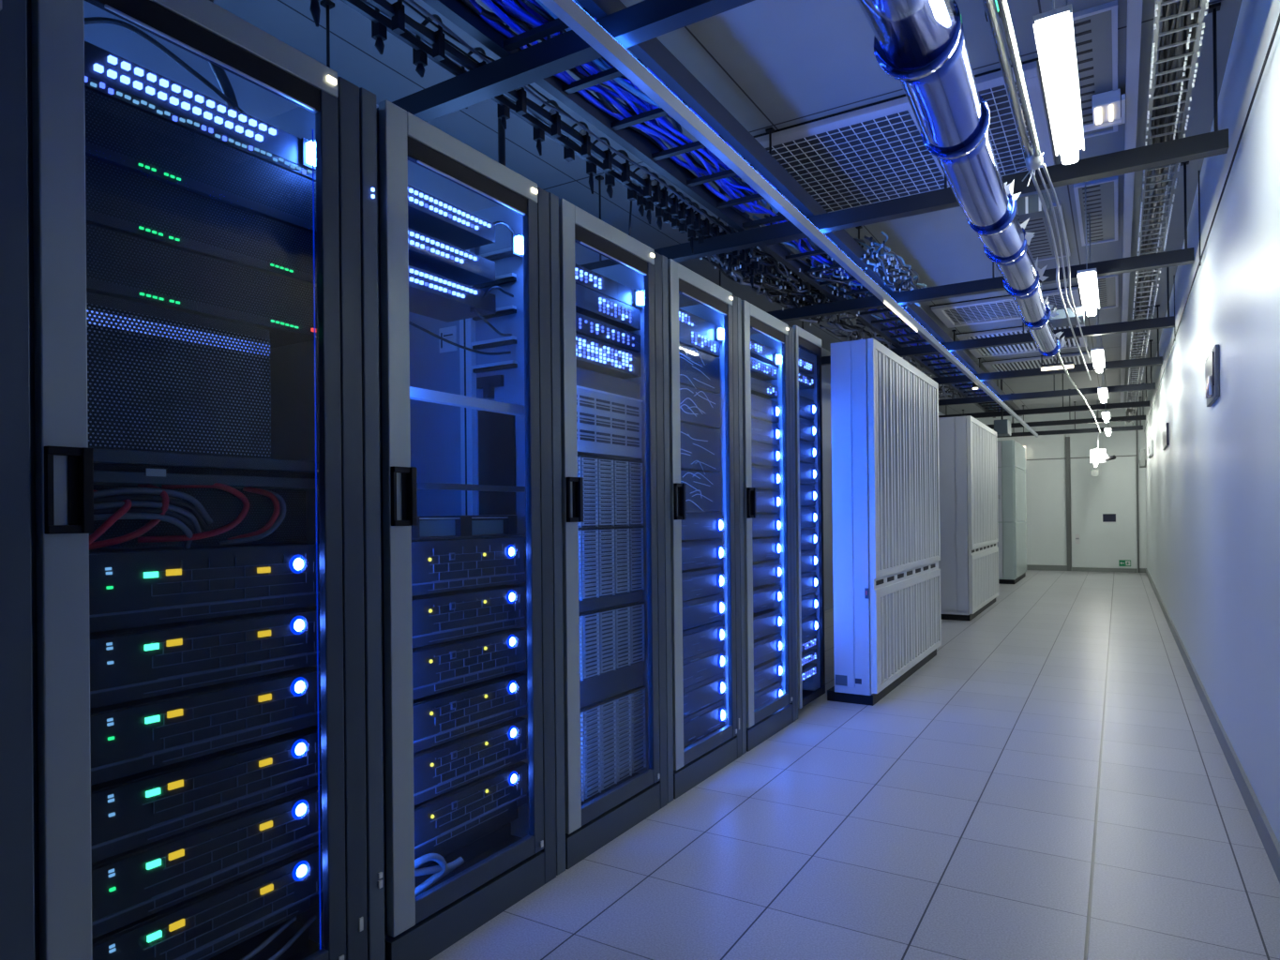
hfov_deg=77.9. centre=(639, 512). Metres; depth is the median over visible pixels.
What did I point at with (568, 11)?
rail
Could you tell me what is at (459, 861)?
cable
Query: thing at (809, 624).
server
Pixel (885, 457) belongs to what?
tall cabinet
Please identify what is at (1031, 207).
equipment box
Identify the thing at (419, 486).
crossbar
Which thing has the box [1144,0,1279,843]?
wall
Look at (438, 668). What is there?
server
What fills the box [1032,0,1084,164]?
pendant lamp
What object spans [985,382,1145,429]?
overhead beam
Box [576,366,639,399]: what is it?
panel
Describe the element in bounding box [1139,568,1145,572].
baseboard
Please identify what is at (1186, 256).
overhead beam
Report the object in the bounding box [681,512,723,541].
server
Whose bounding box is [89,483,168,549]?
cable
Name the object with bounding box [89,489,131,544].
cable
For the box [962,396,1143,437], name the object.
overhead beam
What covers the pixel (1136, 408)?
trim
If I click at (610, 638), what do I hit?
server
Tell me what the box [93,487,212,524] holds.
cable
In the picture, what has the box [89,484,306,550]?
enclosure
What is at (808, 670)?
panel
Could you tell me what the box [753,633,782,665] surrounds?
server
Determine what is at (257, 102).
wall
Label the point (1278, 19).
wall trim
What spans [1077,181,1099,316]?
pendant lamp
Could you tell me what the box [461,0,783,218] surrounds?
cables
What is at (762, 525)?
server
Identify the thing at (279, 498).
cable
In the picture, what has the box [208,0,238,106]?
cable
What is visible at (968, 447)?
tall cabinet
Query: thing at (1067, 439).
trim
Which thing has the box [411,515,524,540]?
switch
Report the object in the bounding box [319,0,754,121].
overhead beam
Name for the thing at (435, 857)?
cable
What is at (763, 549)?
server
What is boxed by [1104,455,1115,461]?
security camera
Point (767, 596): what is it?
server
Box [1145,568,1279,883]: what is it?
baseboard
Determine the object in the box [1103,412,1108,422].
diffuser
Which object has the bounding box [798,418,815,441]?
server
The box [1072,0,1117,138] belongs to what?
ceiling vent
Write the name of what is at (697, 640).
server
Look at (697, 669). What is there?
server
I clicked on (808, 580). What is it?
server
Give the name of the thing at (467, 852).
panel
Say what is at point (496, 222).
cable
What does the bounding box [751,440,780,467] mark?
server
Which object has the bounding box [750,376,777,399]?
panel
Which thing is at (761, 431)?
server
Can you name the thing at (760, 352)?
panel
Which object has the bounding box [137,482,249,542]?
cable
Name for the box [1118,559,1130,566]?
exit sign
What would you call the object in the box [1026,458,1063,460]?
trim
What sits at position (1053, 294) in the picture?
ceiling vent
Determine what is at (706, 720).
server
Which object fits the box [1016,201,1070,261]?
ceiling vent
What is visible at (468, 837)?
switch
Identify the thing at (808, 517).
server
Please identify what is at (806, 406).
server
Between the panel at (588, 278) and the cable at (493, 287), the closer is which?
the cable at (493, 287)
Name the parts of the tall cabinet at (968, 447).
panel, panel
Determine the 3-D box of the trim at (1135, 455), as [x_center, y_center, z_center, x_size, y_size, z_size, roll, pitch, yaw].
[8.319,-1.006,14.229,1.025,0.015,0.012,-1,0,31]
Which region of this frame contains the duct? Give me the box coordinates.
[857,0,1067,357]
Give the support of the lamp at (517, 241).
attached to the rack at (420, 441)
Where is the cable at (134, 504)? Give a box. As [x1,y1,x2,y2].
[93,500,201,533]
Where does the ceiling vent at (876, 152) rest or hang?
in the ceiling
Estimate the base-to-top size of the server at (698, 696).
0.118 m
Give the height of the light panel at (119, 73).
0.068 m
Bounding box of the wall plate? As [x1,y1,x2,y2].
[438,325,457,353]
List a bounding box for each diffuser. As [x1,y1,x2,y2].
[1081,273,1096,316]
[1093,350,1102,373]
[1099,389,1106,403]
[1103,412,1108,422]
[1105,428,1110,436]
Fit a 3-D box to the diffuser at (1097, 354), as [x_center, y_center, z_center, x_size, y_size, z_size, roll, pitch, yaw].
[3.903,-1.282,6.738,0.052,0.045,0.900,-1,0,31]
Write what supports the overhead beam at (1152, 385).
hanging from the ceiling
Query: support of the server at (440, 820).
in the rack at (420, 441)
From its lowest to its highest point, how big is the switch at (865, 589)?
0.060 m
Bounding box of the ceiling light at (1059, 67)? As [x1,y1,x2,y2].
[1041,18,1078,164]
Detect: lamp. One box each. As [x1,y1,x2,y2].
[301,137,316,170]
[512,233,523,258]
[633,289,644,308]
[715,326,723,342]
[774,353,781,366]
[883,301,918,331]
[972,381,978,389]
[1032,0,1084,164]
[1040,304,1073,371]
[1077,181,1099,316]
[1089,400,1107,466]
[1090,308,1105,373]
[1097,335,1108,403]
[1101,375,1110,422]
[1104,409,1111,436]
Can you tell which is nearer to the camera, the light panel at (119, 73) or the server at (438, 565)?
the light panel at (119, 73)
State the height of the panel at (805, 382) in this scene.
0.063 m
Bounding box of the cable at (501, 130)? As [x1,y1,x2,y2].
[497,118,505,165]
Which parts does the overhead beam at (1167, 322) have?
hanger rod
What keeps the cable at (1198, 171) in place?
attached to the wall at (1212, 495)
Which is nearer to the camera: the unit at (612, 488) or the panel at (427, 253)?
the panel at (427, 253)
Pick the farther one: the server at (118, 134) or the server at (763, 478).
the server at (763, 478)
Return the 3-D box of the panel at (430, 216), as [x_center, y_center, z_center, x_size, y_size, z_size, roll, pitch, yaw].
[-0.610,-0.819,2.202,0.201,0.054,0.400,-1,0,31]
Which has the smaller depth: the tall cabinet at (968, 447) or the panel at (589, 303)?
the panel at (589, 303)
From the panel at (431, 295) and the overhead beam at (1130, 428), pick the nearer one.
the panel at (431, 295)
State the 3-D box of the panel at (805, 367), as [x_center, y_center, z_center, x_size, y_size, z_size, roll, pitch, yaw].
[0.810,-0.846,4.585,0.301,0.063,0.339,-1,0,31]
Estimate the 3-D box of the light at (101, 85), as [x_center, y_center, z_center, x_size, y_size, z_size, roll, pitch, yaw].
[-0.966,-0.768,1.422,0.005,0.008,0.007,-1,0,31]
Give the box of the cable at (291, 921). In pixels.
[240,916,296,959]
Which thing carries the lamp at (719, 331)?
attached to the rack at (694, 763)
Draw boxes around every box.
[1014,147,1043,186]
[1017,191,1051,221]
[1050,306,1084,328]
[1091,466,1098,476]
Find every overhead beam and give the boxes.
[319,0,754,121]
[580,1,1228,270]
[719,161,1194,321]
[801,267,1174,365]
[931,304,1162,385]
[938,339,1155,406]
[938,366,1150,418]
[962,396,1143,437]
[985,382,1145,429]
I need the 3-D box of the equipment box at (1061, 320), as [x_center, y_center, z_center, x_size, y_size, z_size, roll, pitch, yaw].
[2.693,-1.231,4.986,0.180,0.060,0.250,-1,0,31]
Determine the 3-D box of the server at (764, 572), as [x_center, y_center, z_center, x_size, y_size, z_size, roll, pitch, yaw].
[0.476,0.316,4.101,0.370,0.113,0.530,-1,0,31]
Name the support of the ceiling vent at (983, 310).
in the ceiling
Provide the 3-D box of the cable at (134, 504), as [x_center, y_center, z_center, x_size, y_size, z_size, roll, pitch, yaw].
[-0.936,0.013,1.482,0.042,0.070,0.247,-1,0,31]
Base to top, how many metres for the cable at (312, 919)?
0.050 m
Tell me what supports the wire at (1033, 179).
hanging from the junction box at (1033, 162)
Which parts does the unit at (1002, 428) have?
hanger rod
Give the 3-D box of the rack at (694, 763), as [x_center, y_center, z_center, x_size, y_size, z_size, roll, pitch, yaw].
[-0.090,0.053,3.641,0.982,2.146,0.702,-1,0,31]
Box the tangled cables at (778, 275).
[687,217,852,326]
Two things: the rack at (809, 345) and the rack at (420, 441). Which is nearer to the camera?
the rack at (420, 441)
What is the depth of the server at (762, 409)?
4.08 m
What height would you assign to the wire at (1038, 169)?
0.118 m
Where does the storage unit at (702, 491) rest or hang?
in the rack at (694, 763)
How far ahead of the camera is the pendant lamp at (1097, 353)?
6.58 m
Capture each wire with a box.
[1027,168,1091,380]
[1037,167,1081,322]
[1041,163,1089,358]
[1056,352,1100,433]
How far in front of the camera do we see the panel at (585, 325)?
2.83 m
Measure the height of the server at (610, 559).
0.245 m
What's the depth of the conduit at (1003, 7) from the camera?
2.18 m
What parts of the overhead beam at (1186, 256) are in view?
hanger rod, hanger rod, hanger rod, hanger rod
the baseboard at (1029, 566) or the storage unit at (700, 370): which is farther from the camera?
the baseboard at (1029, 566)
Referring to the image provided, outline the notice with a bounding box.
[1161,422,1169,450]
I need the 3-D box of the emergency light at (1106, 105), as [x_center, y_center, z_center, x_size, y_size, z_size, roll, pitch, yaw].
[2.115,-1.850,3.639,0.197,0.065,0.250,-1,0,31]
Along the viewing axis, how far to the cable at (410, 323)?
2.21 m
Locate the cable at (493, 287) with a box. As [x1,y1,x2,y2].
[469,286,513,312]
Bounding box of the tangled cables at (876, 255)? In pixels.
[798,231,926,316]
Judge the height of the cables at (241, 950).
0.047 m
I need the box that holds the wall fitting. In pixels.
[1139,449,1146,467]
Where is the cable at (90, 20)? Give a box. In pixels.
[84,16,245,113]
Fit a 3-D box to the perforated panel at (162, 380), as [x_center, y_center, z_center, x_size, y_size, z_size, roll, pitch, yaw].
[-1.161,-0.252,1.697,0.626,0.276,0.390,-1,0,31]
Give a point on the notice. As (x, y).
(1165, 432)
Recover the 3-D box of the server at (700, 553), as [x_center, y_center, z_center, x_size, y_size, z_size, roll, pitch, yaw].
[0.106,0.183,3.492,0.370,0.118,0.530,-1,0,31]
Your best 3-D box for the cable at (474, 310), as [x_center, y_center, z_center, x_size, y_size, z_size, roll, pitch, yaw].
[-0.427,-0.559,2.353,0.039,0.060,0.228,-1,0,21]
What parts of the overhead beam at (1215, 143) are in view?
hanger rod, hanger rod, hanger rod, hanger rod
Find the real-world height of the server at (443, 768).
0.126 m
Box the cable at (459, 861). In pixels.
[414,857,464,897]
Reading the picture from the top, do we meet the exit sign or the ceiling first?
the ceiling
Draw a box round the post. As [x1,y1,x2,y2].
[459,247,517,515]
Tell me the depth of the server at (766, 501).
4.10 m
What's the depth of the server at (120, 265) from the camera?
1.56 m
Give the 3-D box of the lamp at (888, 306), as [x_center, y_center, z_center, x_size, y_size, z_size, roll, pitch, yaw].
[1.703,-1.267,5.147,0.010,0.010,0.900,-1,0,31]
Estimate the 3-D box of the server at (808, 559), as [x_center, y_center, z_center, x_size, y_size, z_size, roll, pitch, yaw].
[0.840,0.280,4.643,0.370,0.116,0.443,-1,0,31]
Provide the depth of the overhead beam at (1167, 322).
6.25 m
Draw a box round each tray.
[422,0,1022,418]
[1125,0,1209,425]
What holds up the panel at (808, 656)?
in the rack at (809, 345)
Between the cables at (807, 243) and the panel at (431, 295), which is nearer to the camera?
the panel at (431, 295)
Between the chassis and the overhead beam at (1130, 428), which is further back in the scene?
the overhead beam at (1130, 428)
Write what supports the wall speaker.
attached to the wall at (1212, 495)
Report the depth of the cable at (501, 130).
2.82 m
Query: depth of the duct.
2.11 m
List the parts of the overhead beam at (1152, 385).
hanger rod, hanger rod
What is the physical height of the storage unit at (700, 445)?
0.209 m
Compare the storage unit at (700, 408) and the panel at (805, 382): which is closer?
the storage unit at (700, 408)
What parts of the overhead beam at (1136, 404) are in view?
hanger rod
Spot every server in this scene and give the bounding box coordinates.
[84,88,316,234]
[85,155,316,286]
[86,223,316,348]
[89,542,319,632]
[89,607,320,708]
[90,666,320,785]
[90,725,321,863]
[91,785,321,939]
[91,843,322,959]
[411,536,526,596]
[411,585,526,647]
[412,628,527,700]
[412,672,527,752]
[413,717,527,805]
[414,761,527,858]
[577,526,644,601]
[578,601,644,680]
[579,686,646,802]
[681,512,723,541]
[681,539,723,571]
[681,567,723,601]
[682,593,723,630]
[682,619,724,660]
[682,646,724,688]
[683,672,724,717]
[683,699,725,747]
[751,393,779,423]
[751,418,780,445]
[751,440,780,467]
[751,465,780,490]
[752,514,781,537]
[752,537,781,562]
[752,560,781,587]
[752,584,782,613]
[752,609,782,640]
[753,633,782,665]
[753,658,782,692]
[753,681,783,710]
[755,490,780,512]
[798,395,815,420]
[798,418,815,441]
[799,440,816,463]
[799,462,816,484]
[799,484,816,506]
[799,507,816,527]
[800,528,817,550]
[800,550,818,572]
[800,572,817,595]
[801,592,818,617]
[801,614,819,640]
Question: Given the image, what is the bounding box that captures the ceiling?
[213,0,1242,415]
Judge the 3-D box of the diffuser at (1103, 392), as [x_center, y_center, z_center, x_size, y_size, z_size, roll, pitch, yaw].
[5.119,-1.290,8.749,0.052,0.045,0.900,-1,0,31]
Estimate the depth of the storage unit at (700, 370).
3.46 m
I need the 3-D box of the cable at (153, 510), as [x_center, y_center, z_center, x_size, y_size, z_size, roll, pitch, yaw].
[-0.938,0.024,1.477,0.044,0.071,0.236,-1,0,31]
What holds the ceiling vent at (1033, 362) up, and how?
in the ceiling
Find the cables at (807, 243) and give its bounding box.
[752,209,1012,411]
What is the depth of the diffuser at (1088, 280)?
4.56 m
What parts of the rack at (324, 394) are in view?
door handle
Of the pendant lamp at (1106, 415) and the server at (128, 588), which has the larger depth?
the pendant lamp at (1106, 415)
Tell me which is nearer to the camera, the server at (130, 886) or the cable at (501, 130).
the server at (130, 886)
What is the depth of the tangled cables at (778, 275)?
4.95 m
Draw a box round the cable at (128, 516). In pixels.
[93,512,193,548]
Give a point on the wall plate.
(449, 333)
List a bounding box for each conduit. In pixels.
[982,0,1032,159]
[996,0,1040,156]
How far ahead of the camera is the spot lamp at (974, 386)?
8.01 m
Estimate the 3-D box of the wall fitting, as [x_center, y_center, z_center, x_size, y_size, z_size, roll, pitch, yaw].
[8.521,-0.917,13.412,0.105,0.310,0.200,-1,0,31]
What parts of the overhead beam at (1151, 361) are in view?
hanger rod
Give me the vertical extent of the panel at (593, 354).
0.089 m
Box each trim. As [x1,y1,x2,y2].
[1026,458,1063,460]
[1065,436,1071,571]
[1069,454,1136,458]
[1135,407,1139,572]
[1144,13,1279,431]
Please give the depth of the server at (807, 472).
4.54 m
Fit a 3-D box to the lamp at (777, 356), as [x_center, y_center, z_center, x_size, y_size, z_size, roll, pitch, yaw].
[0.738,-0.817,4.215,0.024,0.060,0.057,-1,0,31]
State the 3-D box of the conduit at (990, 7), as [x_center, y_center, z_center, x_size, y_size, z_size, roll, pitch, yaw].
[0.580,-1.227,1.473,0.026,0.025,2.950,-1,0,31]
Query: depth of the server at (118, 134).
1.56 m
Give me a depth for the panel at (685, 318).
3.44 m
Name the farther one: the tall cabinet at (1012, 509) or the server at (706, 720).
the tall cabinet at (1012, 509)
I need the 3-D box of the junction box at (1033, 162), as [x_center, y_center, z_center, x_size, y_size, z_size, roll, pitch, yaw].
[1.357,-1.229,2.769,0.096,0.135,0.113,-1,0,31]
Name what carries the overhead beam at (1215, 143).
hanging from the ceiling
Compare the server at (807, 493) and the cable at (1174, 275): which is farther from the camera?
the cable at (1174, 275)
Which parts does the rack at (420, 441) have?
door handle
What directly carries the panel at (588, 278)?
in the rack at (592, 823)
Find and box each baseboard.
[1026,564,1067,571]
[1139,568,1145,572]
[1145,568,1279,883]
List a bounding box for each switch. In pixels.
[84,75,316,181]
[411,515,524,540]
[414,808,518,869]
[864,587,868,599]
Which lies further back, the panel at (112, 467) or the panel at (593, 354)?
the panel at (593, 354)
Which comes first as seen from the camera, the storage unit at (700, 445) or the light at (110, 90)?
the light at (110, 90)
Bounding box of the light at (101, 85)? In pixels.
[99,81,105,89]
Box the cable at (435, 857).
[414,853,447,896]
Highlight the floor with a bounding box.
[429,570,1279,959]
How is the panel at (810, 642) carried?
in the rack at (809, 345)
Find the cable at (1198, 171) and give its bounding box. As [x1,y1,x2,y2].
[1198,170,1201,266]
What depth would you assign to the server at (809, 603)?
4.54 m
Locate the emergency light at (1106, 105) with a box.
[1083,89,1125,132]
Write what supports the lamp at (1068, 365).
hanging from the ceiling
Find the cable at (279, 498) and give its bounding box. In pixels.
[218,487,286,546]
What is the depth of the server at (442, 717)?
2.21 m
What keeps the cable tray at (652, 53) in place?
on the overhead beam
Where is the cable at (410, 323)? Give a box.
[408,320,511,355]
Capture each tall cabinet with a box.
[827,338,941,706]
[938,415,998,620]
[996,439,1026,584]
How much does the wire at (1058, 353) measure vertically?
0.196 m
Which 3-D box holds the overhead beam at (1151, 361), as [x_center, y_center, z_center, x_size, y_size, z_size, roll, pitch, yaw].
[3.547,-1.627,8.062,2.965,0.550,0.060,-1,0,31]
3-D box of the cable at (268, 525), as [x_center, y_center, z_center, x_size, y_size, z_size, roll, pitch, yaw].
[-0.823,0.003,1.687,0.100,0.123,0.023,-1,0,-20]
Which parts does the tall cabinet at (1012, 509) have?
panel, panel, panel, panel, panel, panel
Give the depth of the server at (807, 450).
4.54 m
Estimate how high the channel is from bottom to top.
0.070 m
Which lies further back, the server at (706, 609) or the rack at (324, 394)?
the server at (706, 609)
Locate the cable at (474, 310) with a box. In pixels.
[469,307,511,336]
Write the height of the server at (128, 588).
0.141 m
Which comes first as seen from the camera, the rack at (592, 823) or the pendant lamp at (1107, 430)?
the rack at (592, 823)
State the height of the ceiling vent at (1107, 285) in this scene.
0.019 m
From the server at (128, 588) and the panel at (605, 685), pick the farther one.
the panel at (605, 685)
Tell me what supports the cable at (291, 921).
in the rack at (324, 394)
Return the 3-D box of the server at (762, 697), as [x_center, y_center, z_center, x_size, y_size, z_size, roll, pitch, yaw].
[0.483,0.966,4.100,0.370,0.113,0.530,-1,0,31]
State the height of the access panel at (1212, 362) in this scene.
0.245 m
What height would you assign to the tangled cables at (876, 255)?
0.158 m
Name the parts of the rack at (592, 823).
door handle, frame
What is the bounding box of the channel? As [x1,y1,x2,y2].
[1120,0,1142,402]
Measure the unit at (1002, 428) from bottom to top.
0.870 m
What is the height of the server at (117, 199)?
0.116 m
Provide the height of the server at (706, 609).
0.118 m
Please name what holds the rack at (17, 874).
on the floor
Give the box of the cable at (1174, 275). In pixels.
[1174,274,1174,337]
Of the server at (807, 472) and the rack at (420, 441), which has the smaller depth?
the rack at (420, 441)
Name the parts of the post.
post, dark plate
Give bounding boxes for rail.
[539,0,1038,436]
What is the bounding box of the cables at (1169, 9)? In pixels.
[1126,0,1199,421]
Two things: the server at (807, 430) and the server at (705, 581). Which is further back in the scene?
the server at (807, 430)
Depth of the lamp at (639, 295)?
2.98 m
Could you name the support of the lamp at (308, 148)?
attached to the rack at (324, 394)
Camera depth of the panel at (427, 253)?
2.19 m
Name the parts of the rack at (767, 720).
door handle, frame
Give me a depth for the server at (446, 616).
2.21 m
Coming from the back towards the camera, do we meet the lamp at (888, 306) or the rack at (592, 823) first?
the lamp at (888, 306)
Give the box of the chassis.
[576,385,642,459]
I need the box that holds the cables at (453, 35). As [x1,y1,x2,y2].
[361,0,732,236]
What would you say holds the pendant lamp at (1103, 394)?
hanging from the ceiling
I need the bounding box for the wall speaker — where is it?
[1147,439,1153,458]
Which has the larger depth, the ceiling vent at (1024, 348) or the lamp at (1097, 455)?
the lamp at (1097, 455)
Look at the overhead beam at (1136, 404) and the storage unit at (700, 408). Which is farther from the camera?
the overhead beam at (1136, 404)
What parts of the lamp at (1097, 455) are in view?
hanger rod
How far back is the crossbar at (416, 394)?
2.20 m
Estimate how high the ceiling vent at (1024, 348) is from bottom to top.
0.035 m
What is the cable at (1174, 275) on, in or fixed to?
attached to the wall at (1212, 495)
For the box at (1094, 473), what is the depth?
13.61 m
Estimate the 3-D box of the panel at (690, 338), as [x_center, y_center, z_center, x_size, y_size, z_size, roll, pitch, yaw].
[0.108,-0.753,3.485,0.301,0.076,0.518,-1,0,31]
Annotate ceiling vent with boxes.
[752,57,1055,212]
[929,294,1021,328]
[955,322,1088,358]
[981,350,1091,372]
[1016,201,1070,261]
[1041,285,1081,310]
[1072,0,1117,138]
[1073,176,1117,246]
[1097,273,1118,309]
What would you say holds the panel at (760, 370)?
in the rack at (767, 720)
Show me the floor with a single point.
(1056, 782)
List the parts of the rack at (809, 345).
frame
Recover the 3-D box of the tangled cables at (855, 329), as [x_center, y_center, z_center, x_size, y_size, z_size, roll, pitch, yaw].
[2.817,-1.486,8.151,0.354,0.159,5.095,-1,0,31]
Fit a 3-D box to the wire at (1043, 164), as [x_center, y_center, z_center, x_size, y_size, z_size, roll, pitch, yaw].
[2.458,-1.184,4.468,0.043,0.101,3.981,-1,0,31]
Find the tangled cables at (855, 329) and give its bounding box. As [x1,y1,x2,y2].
[819,316,968,399]
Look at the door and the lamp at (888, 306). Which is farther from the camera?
the door
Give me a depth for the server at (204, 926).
1.60 m
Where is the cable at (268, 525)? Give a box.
[227,486,279,540]
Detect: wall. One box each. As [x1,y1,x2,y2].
[83,0,945,611]
[975,406,1146,569]
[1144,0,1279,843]
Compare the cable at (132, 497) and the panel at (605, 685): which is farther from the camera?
the panel at (605, 685)
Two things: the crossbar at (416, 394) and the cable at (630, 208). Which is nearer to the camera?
the crossbar at (416, 394)
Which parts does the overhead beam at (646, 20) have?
hanger rod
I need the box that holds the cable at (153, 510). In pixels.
[93,507,195,542]
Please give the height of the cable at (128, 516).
0.072 m
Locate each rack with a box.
[0,0,34,959]
[26,0,384,959]
[376,99,565,959]
[558,197,673,869]
[667,258,746,799]
[741,300,798,752]
[792,325,825,708]
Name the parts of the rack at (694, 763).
door handle, frame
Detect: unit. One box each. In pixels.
[577,454,643,527]
[679,344,720,393]
[679,384,720,428]
[680,422,721,474]
[680,470,721,511]
[993,379,1011,436]
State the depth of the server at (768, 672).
4.08 m
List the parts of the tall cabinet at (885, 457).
panel, panel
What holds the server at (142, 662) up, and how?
in the rack at (324, 394)
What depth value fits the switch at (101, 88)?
1.56 m
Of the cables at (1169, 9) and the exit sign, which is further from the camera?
the exit sign
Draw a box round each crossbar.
[409,386,524,415]
[416,482,525,492]
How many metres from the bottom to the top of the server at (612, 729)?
0.311 m
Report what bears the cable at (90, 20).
in the rack at (324, 394)
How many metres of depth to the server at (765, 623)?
4.09 m
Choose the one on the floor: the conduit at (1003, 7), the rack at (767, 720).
the rack at (767, 720)
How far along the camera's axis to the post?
2.52 m
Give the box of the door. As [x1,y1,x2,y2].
[1070,456,1137,572]
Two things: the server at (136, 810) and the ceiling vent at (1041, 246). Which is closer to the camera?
the server at (136, 810)
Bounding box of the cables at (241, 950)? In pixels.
[207,918,309,959]
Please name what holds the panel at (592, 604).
in the rack at (592, 823)
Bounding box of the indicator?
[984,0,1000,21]
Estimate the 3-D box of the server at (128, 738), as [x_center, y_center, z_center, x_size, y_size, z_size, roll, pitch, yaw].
[-1.117,0.423,1.748,0.642,0.126,0.518,-1,0,31]
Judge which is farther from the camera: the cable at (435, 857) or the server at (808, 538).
the server at (808, 538)
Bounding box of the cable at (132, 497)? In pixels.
[93,494,207,530]
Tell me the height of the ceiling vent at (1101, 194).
0.019 m
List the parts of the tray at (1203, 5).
rail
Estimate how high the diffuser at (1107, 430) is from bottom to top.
0.045 m
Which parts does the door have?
handle, sill, dark door plate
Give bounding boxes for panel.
[84,40,312,170]
[86,291,271,458]
[92,448,318,489]
[407,184,495,250]
[407,227,495,286]
[408,265,496,322]
[414,822,511,888]
[575,263,640,309]
[575,283,640,331]
[575,312,640,352]
[575,332,640,378]
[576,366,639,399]
[578,590,642,613]
[579,661,643,708]
[678,308,719,338]
[678,322,720,357]
[750,338,777,363]
[750,357,777,380]
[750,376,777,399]
[798,356,813,375]
[798,371,813,390]
[801,635,816,652]
[801,648,816,666]
[801,662,816,681]
[1204,344,1219,406]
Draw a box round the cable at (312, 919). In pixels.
[268,915,316,959]
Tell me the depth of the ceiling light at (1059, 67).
2.33 m
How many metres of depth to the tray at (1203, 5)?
2.98 m
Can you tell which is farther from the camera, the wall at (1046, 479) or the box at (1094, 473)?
the wall at (1046, 479)
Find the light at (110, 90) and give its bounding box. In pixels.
[107,88,113,94]
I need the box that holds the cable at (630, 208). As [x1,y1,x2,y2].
[628,201,632,236]
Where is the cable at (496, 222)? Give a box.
[492,221,514,234]

